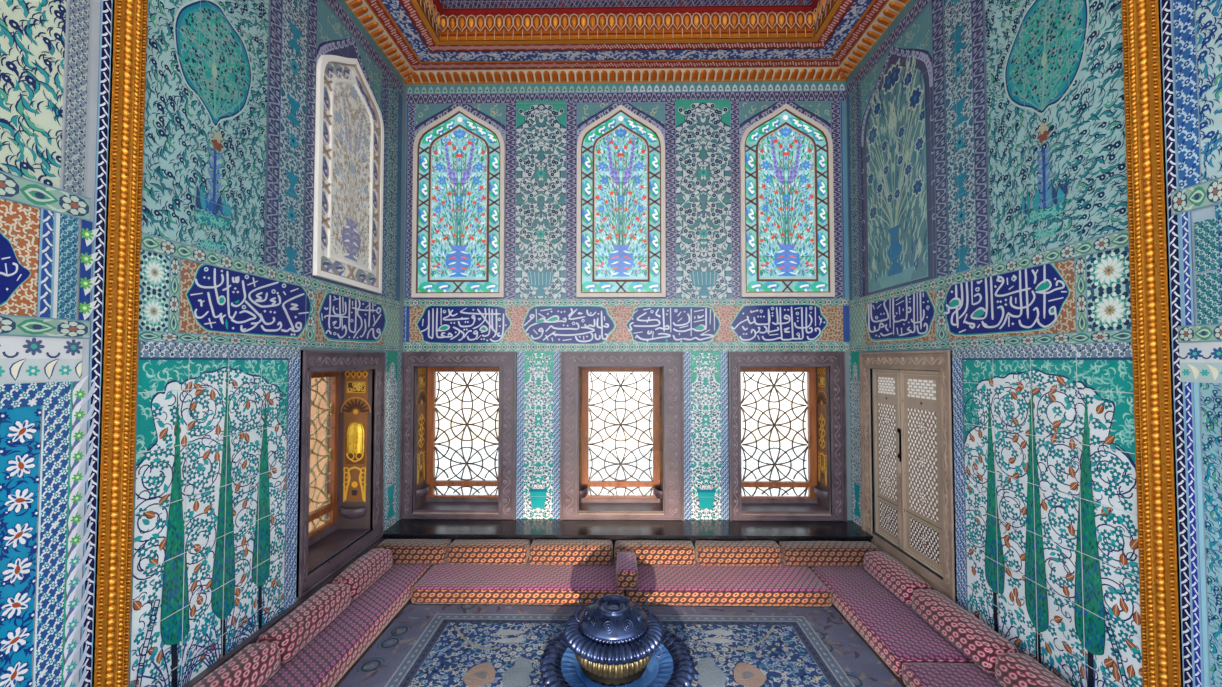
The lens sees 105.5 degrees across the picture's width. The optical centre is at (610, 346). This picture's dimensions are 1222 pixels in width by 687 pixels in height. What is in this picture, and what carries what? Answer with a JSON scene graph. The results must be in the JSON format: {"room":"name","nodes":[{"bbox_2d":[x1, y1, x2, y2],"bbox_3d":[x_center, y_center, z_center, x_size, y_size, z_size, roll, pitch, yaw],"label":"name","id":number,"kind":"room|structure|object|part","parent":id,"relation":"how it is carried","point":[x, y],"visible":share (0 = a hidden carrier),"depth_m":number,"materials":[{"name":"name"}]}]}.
{"room":"palace sitting room","nodes":[
{"label":"palace sitting room","id":0,"kind":"room"},
{"bbox_2d":[0,0,406,686],"bbox_3d":[-2.315,-0.606,3.016,0.410,5.220,3.399,0,-2,1],"label":"wall","id":1,"kind":"structure","parent":0,"point":[230,295],"depth_m":2.28,"materials":[{"name":"tile"}]},
{"bbox_2d":[92,0,147,686],"bbox_3d":[-2.100,-0.594,2.028,0.075,5.100,0.139,0,-2,1],"label":"trim","id":2,"kind":"structure","parent":1,"relation":"attached to","point":[114,532],"depth_m":2.00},
{"bbox_3d":[-2.120,-0.273,2.047,0.030,4.242,0.020,0,-2,1],"label":"chain","id":3,"kind":"part","parent":2,"relation":"part of","materials":[{"name":"metal"}]},
{"bbox_2d":[183,538,384,686],"bbox_3d":[-2.099,1.839,2.827,0.045,0.282,2.800,0,-2,1],"label":"baseboard","id":4,"kind":"structure","parent":1,"relation":"attached to","point":[253,638],"depth_m":2.86,"materials":[{"name":"stone"}]},
{"bbox_2d":[296,350,385,597],"bbox_3d":[-2.283,0.867,3.697,0.415,1.663,1.099,0,-2,1],"label":"window","id":5,"kind":"structure","parent":1,"relation":"in","point":[355,416],"depth_m":4.02,"materials":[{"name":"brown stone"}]},
{"bbox_3d":[-2.419,0.861,3.657,0.053,1.336,0.847,0,-2,1],"label":"sash","id":6,"kind":"part","parent":5,"relation":"part of","materials":[{"name":"brown wood"}]},
{"bbox_3d":[-2.240,0.887,4.073,0.270,1.366,0.003,0,-2,1],"label":"jamb panel","id":7,"kind":"part","parent":5,"relation":"part of","materials":[{"name":"paint"}]},
{"bbox_2d":[313,55,383,293],"bbox_3d":[-2.093,-1.425,3.771,0.035,1.859,0.910,0,-2,1],"label":"window","id":8,"kind":"structure","parent":1,"relation":"in","point":[348,117],"depth_m":3.70,"materials":[{"name":"glass"}]},
{"bbox_2d":[334,589,905,686],"bbox_3d":[-0.007,1.945,-0.571,14.000,0.120,10.967,0,-2,1],"label":"floor","id":9,"kind":"structure","parent":0,"point":[900,680],"depth_m":3.33,"materials":[{"name":"stone"}]},
{"bbox_2d":[261,564,433,686],"bbox_3d":[-1.841,1.922,3.091,0.503,0.130,2.248,0,-2,1],"label":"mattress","id":10,"kind":"object","parent":9,"relation":"on","point":[330,654],"visible":0.57,"depth_m":3.03,"materials":[{"name":"fabric"}]},
{"bbox_2d":[193,643,279,686],"bbox_3d":[-1.973,1.744,2.323,0.217,0.175,0.697,0,-2,1],"label":"cushion","id":11,"kind":"object","parent":10,"relation":"on","point":[255,664],"visible":1,"depth_m":2.46,"materials":[{"name":"fabric"}]},
{"bbox_2d":[257,584,350,662],"bbox_3d":[-1.961,1.765,3.022,0.214,0.173,0.704,0,-2,1],"label":"cushion","id":12,"kind":"object","parent":10,"relation":"on","point":[293,632],"visible":0.89,"depth_m":2.92,"materials":[{"name":"fabric"}]},
{"bbox_2d":[331,548,392,599],"bbox_3d":[-1.956,1.782,3.686,0.217,0.175,0.624,0,-2,1],"label":"cushion","id":13,"kind":"object","parent":10,"relation":"on","point":[362,573],"visible":0.9,"depth_m":3.60,"materials":[{"name":"fabric"}]},
{"bbox_2d":[376,539,450,563],"bbox_3d":[-1.743,1.803,4.112,0.618,0.157,0.208,0,-2,1],"label":"cushion","id":14,"kind":"object","parent":10,"relation":"on","point":[404,551],"visible":0.84,"depth_m":4.02,"materials":[{"name":"fabric"}]},
{"bbox_2d":[411,558,623,604],"bbox_3d":[-0.724,1.944,3.894,1.667,0.130,0.614,0,-2,1],"label":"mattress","id":15,"kind":"object","parent":9,"relation":"on","point":[445,583],"visible":0.75,"depth_m":3.68,"materials":[{"name":"fabric"}]},
{"bbox_2d":[447,539,529,564],"bbox_3d":[-1.075,1.802,4.104,0.700,0.158,0.212,0,-2,1],"label":"cushion","id":16,"kind":"object","parent":15,"relation":"on","point":[460,551],"visible":0.99,"depth_m":4.01,"materials":[{"name":"fabric"}]},
{"bbox_2d":[529,539,612,564],"bbox_3d":[-0.346,1.800,4.094,0.728,0.161,0.207,0,-2,0],"label":"cushion","id":17,"kind":"object","parent":15,"relation":"on","point":[541,551],"visible":1,"depth_m":4.00,"materials":[{"name":"fabric"}]},
{"bbox_2d":[338,604,901,686],"bbox_3d":[0.047,1.954,2.208,3.265,0.016,2.724,0,-2,1],"label":"carpet","id":18,"kind":"object","parent":9,"relation":"on","point":[425,645],"visible":0.7,"depth_m":3.06,"materials":[{"name":"blue carpet"}]},
{"bbox_2d":[539,628,694,686],"bbox_3d":[0.037,1.921,2.837,0.938,0.082,0.938,0,-2,1],"label":"tray","id":19,"kind":"object","parent":18,"relation":"on","point":[560,667],"visible":0.55,"depth_m":2.77,"materials":[{"name":"blue metal"}]},
{"bbox_2d":[563,595,663,685],"bbox_3d":[0.015,1.738,2.843,0.610,0.381,0.610,0,-2,1],"label":"brazier","id":20,"kind":"object","parent":19,"relation":"on","point":[613,639],"visible":1,"depth_m":2.68,"materials":[{"name":"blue metal"}]},
{"bbox_3d":[-0.200,1.616,2.849,0.040,0.137,0.017,0,-2,1],"label":"handle","id":21,"kind":"part","parent":20,"relation":"part of","materials":[{"name":"blue metal"}]},
{"bbox_3d":[0.015,1.635,2.845,0.420,0.135,0.420,0,-2,1],"label":"lid","id":22,"kind":"part","parent":20,"relation":"part of","materials":[{"name":"blue metal"}]},
{"bbox_3d":[0.231,1.616,2.843,0.040,0.137,0.017,0,-2,1],"label":"handle","id":23,"kind":"part","parent":20,"relation":"part of","materials":[{"name":"blue metal"}]},
{"bbox_2d":[625,559,831,606],"bbox_3d":[0.913,1.944,3.873,1.592,0.130,0.614,0,-2,1],"label":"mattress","id":24,"kind":"object","parent":9,"relation":"on","point":[695,585],"visible":0.73,"depth_m":3.63,"materials":[{"name":"fabric"}]},
{"bbox_2d":[616,551,637,588],"bbox_3d":[0.127,1.799,3.765,0.167,0.146,0.409,0,-2,1],"label":"bolster","id":25,"kind":"object","parent":24,"relation":"on","point":[626,566],"visible":1,"depth_m":3.60,"materials":[{"name":"fabric"}]},
{"bbox_2d":[614,540,694,565],"bbox_3d":[0.380,1.801,4.086,0.704,0.160,0.208,0,-2,1],"label":"cushion","id":26,"kind":"object","parent":24,"relation":"on","point":[648,552],"visible":0.88,"depth_m":4.00,"materials":[{"name":"fabric"}]},
{"bbox_2d":[695,540,781,565],"bbox_3d":[1.109,1.802,4.074,0.736,0.157,0.210,0,-2,1],"label":"cushion","id":27,"kind":"object","parent":24,"relation":"on","point":[707,552],"visible":0.98,"depth_m":3.98,"materials":[{"name":"fabric"}]},
{"bbox_2d":[808,566,974,677],"bbox_3d":[2.025,1.932,3.457,0.628,0.130,1.418,0,-2,1],"label":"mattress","id":28,"kind":"object","parent":9,"relation":"on","point":[890,626],"visible":0.61,"depth_m":3.17,"materials":[{"name":"fabric"}]},
{"bbox_2d":[779,541,879,565],"bbox_3d":[1.904,1.801,4.066,0.823,0.159,0.208,0,-2,0],"label":"cushion","id":29,"kind":"object","parent":28,"relation":"on","point":[794,553],"visible":0.85,"depth_m":3.98,"materials":[{"name":"fabric"}]},
{"bbox_2d":[864,551,931,605],"bbox_3d":[2.210,1.781,3.621,0.213,0.174,0.644,0,-2,1],"label":"cushion","id":30,"kind":"object","parent":28,"relation":"on","point":[891,573],"visible":0.85,"depth_m":3.53,"materials":[{"name":"fabric"}]},
{"bbox_2d":[912,589,1018,672],"bbox_3d":[2.199,1.762,2.938,0.217,0.172,0.715,0,-2,1],"label":"cushion","id":31,"kind":"object","parent":28,"relation":"on","point":[978,641],"visible":0.94,"depth_m":2.83,"materials":[{"name":"fabric"}]},
{"bbox_2d":[902,662,1002,686],"bbox_3d":[2.007,1.897,2.183,0.627,0.130,1.127,0,-2,1],"label":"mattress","id":32,"kind":"object","parent":9,"relation":"on","point":[914,674],"visible":0.75,"depth_m":2.62,"materials":[{"name":"fabric"}]},
{"bbox_2d":[995,653,1071,686],"bbox_3d":[2.190,1.742,2.224,0.216,0.173,0.708,0,-2,1],"label":"cushion","id":33,"kind":"object","parent":32,"relation":"on","point":[1011,669],"visible":1,"depth_m":2.43,"materials":[{"name":"fabric"}]},
{"bbox_2d":[344,0,909,84],"bbox_3d":[0.125,-2.964,3.564,5.076,0.485,2.972,0,-2,1],"label":"ceiling","id":34,"kind":"structure","parent":0,"point":[474,41],"depth_m":4.22,"materials":[{"name":"paint"}]},
{"bbox_2d":[403,48,851,519],"bbox_3d":[0.143,-0.563,4.905,5.276,5.200,0.457,0,-2,1],"label":"wall","id":35,"kind":"structure","parent":0,"point":[703,314],"depth_m":4.69,"materials":[{"name":"tile"}]},
{"bbox_2d":[411,106,504,297],"bbox_3d":[-1.542,-1.474,4.713,0.930,1.952,0.035,0,-2,1],"label":"window","id":36,"kind":"structure","parent":35,"relation":"in","point":[458,200],"depth_m":4.71,"materials":[{"name":"glass"}]},
{"bbox_2d":[400,351,516,519],"bbox_3d":[-1.520,0.893,4.856,1.153,1.685,0.455,0,-2,1],"label":"window","id":37,"kind":"structure","parent":35,"relation":"in","point":[418,482],"depth_m":4.67,"materials":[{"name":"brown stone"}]},
{"bbox_3d":[-1.960,0.917,4.809,0.003,1.415,0.270,0,-2,1],"label":"jamb panel","id":38,"kind":"part","parent":37,"relation":"part of","materials":[{"name":"paint"}]},
{"bbox_3d":[-1.541,0.913,4.967,0.842,1.403,0.053,0,-2,1],"label":"sash","id":39,"kind":"part","parent":37,"relation":"part of","materials":[{"name":"brown wood"}]},
{"bbox_2d":[576,105,665,297],"bbox_3d":[0.101,-1.475,4.692,0.891,1.952,0.035,0,-2,1],"label":"window","id":40,"kind":"structure","parent":35,"relation":"in","point":[621,244],"depth_m":4.69,"materials":[{"name":"glass"}]},
{"bbox_2d":[560,351,683,520],"bbox_3d":[0.111,0.893,4.835,1.228,1.685,0.455,0,-2,1],"label":"window","id":41,"kind":"structure","parent":35,"relation":"in","point":[666,502],"depth_m":4.64,"materials":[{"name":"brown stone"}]},
{"bbox_3d":[-0.312,0.917,4.788,0.003,1.415,0.270,0,-2,1],"label":"jamb panel","id":42,"kind":"part","parent":41,"relation":"part of","materials":[{"name":"paint"}]},
{"bbox_3d":[0.103,0.912,4.946,0.834,1.403,0.053,0,-2,1],"label":"sash","id":43,"kind":"part","parent":41,"relation":"part of","materials":[{"name":"brown wood"}]},
{"bbox_3d":[0.514,0.916,4.777,0.003,1.415,0.270,0,-2,1],"label":"jamb panel","id":44,"kind":"part","parent":41,"relation":"part of","materials":[{"name":"paint"}]},
{"bbox_2d":[381,519,872,558],"bbox_3d":[0.138,1.865,4.407,4.476,0.318,0.417,0,-2,1],"label":"ledge","id":45,"kind":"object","parent":35,"relation":"attached to","point":[530,529],"depth_m":4.34,"materials":[{"name":"black stone"}]},
{"bbox_2d":[740,104,834,296],"bbox_3d":[1.763,-1.475,4.670,0.923,1.952,0.035,0,-2,1],"label":"window","id":46,"kind":"structure","parent":35,"relation":"in","point":[787,192],"depth_m":4.67,"materials":[{"name":"glass"}]},
{"bbox_2d":[728,351,846,521],"bbox_3d":[1.746,0.892,4.814,1.147,1.685,0.455,0,-2,1],"label":"window","id":47,"kind":"structure","parent":35,"relation":"in","point":[826,483],"depth_m":4.63,"materials":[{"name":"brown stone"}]},
{"bbox_3d":[1.732,0.911,4.925,0.866,1.403,0.053,0,-2,1],"label":"sash","id":48,"kind":"part","parent":47,"relation":"part of","materials":[{"name":"brown wood"}]},
{"bbox_3d":[2.160,0.916,4.756,0.003,1.415,0.270,0,-2,1],"label":"jamb panel","id":49,"kind":"part","parent":47,"relation":"part of","materials":[{"name":"paint"}]},
{"bbox_2d":[846,0,1221,686],"bbox_3d":[2.552,-0.616,3.029,0.410,5.200,3.301,0,-2,1],"label":"wall","id":50,"kind":"structure","parent":0,"point":[987,204],"depth_m":2.52,"materials":[{"name":"tile"}]},
{"bbox_2d":[859,350,956,602],"bbox_3d":[2.450,0.897,3.772,0.235,1.718,1.177,0,-2,1],"label":"door","id":51,"kind":"structure","parent":50,"relation":"in","point":[914,438],"depth_m":3.65,"materials":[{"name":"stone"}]},
{"bbox_2d":[873,369,902,548],"bbox_3d":[2.397,0.925,4.005,0.041,1.463,0.384,0,-2,1],"label":"shutter","id":52,"kind":"object","parent":51,"relation":"attached to","point":[887,384],"depth_m":3.99,"materials":[{"name":"beige wood"}]},
{"bbox_2d":[900,370,942,576],"bbox_3d":[2.387,0.912,3.539,0.041,1.463,0.504,0,-2,1],"label":"shutter","id":53,"kind":"object","parent":51,"relation":"attached to","point":[920,452],"depth_m":3.55,"materials":[{"name":"beige wood"}]},
{"bbox_2d":[880,550,1066,682],"bbox_3d":[2.332,1.857,2.769,0.045,0.242,2.800,0,-2,1],"label":"baseboard","id":54,"kind":"structure","parent":50,"relation":"attached to","point":[1020,651],"depth_m":2.64,"materials":[{"name":"stone"}]},
{"bbox_2d":[1121,0,1182,686],"bbox_3d":[2.312,-0.594,2.025,0.075,5.100,0.144,0,-2,1],"label":"trim","id":55,"kind":"structure","parent":50,"relation":"attached to","point":[1156,485],"depth_m":2.00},
{"bbox_3d":[2.333,-0.273,2.045,0.030,4.242,0.020,0,-2,1],"label":"chain","id":56,"kind":"part","parent":55,"relation":"part of","materials":[{"name":"metal"}]},
{"label":"outside","id":57,"kind":"structure","parent":0,"visible":0},
{"bbox_2d":[435,444,807,495],"bbox_3d":[0.139,3.300,10.695,24.000,0.200,10.433,0,-2,1],"label":"terrace","id":58,"kind":"object","parent":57,"point":[797,464],"depth_m":12.67,"materials":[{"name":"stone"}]},
{"bbox_2d":[309,377,326,530],"bbox_3d":[-4.171,0.490,6.793,0.200,5.200,2.900,0,-2,1],"label":"wall","id":59,"kind":"structure","parent":58,"relation":"on","point":[321,386],"depth_m":6.46,"materials":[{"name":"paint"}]}
]}

